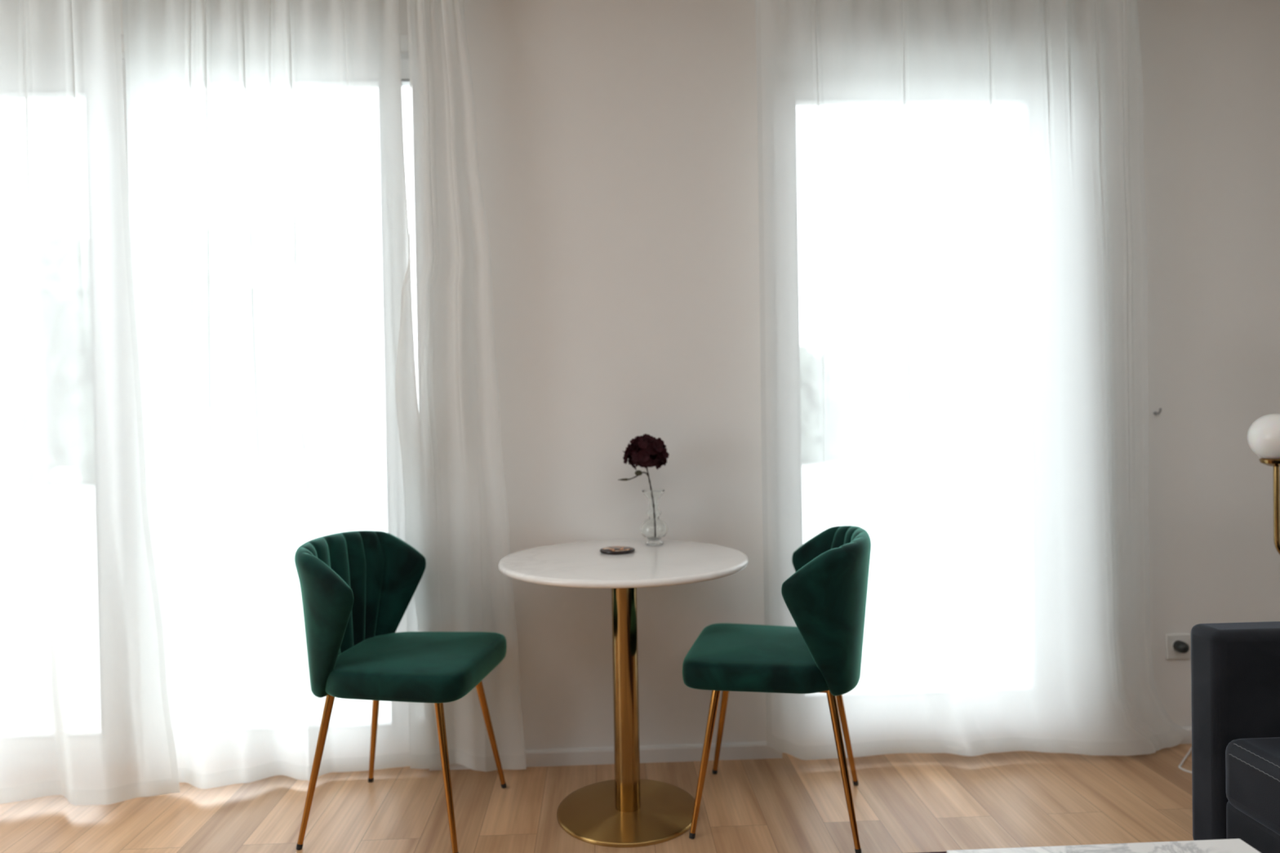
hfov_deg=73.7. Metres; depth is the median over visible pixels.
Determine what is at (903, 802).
floor
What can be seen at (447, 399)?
sheer curtain
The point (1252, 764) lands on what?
seat cushion
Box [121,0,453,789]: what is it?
sheer curtain
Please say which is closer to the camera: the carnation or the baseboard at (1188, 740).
the carnation
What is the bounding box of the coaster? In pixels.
[600,546,635,555]
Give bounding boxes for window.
[121,52,409,192]
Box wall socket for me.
[1165,634,1191,659]
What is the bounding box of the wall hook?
[1153,408,1161,414]
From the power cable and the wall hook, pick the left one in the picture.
the wall hook
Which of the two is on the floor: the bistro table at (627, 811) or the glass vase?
the bistro table at (627, 811)
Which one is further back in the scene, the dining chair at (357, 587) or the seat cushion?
the dining chair at (357, 587)
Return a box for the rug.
[920,851,946,852]
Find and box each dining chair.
[294,530,506,852]
[682,525,871,852]
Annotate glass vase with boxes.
[640,488,667,546]
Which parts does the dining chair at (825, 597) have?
leg, leg, seat, backrest, leg, leg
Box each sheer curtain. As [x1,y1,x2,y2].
[0,0,179,805]
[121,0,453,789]
[395,0,526,772]
[755,0,1191,759]
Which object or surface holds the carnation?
in the glass vase
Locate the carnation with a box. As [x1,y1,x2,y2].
[618,433,669,491]
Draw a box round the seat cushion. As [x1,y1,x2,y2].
[1225,737,1279,835]
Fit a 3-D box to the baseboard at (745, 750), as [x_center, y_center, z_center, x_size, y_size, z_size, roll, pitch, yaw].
[-0.106,1.064,2.758,1.137,0.050,0.015,-1,1,-3]
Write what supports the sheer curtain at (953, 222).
hanging from the ceiling
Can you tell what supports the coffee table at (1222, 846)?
on the rug
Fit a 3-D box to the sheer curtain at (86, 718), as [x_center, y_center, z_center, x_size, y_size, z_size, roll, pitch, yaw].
[-2.127,-0.130,2.457,1.468,2.482,0.092,-1,1,-3]
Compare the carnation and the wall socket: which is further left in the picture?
the carnation
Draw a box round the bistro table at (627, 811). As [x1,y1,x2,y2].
[497,539,748,848]
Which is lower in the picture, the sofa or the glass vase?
the sofa
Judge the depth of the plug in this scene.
2.80 m
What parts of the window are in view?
sash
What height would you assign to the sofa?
0.600 m
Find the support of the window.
in the wall
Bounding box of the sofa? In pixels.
[1191,621,1279,852]
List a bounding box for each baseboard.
[429,742,782,770]
[1179,727,1191,744]
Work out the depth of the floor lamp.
2.37 m
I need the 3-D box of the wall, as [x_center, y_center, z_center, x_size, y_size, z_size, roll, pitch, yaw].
[-0.784,-0.151,2.872,5.890,2.500,0.300,-1,1,-3]
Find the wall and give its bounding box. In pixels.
[120,0,1279,750]
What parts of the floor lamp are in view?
lamp shade, arm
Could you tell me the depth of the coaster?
2.47 m
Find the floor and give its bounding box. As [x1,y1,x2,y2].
[0,743,1193,852]
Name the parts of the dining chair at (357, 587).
leg, backrest, leg, seat, leg, leg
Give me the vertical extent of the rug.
0.010 m
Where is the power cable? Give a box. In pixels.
[1177,747,1191,773]
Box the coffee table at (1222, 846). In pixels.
[946,839,1260,852]
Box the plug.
[1173,640,1189,653]
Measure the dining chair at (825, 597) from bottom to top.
0.794 m
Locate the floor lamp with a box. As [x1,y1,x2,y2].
[1247,413,1279,555]
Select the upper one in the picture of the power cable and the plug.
the plug

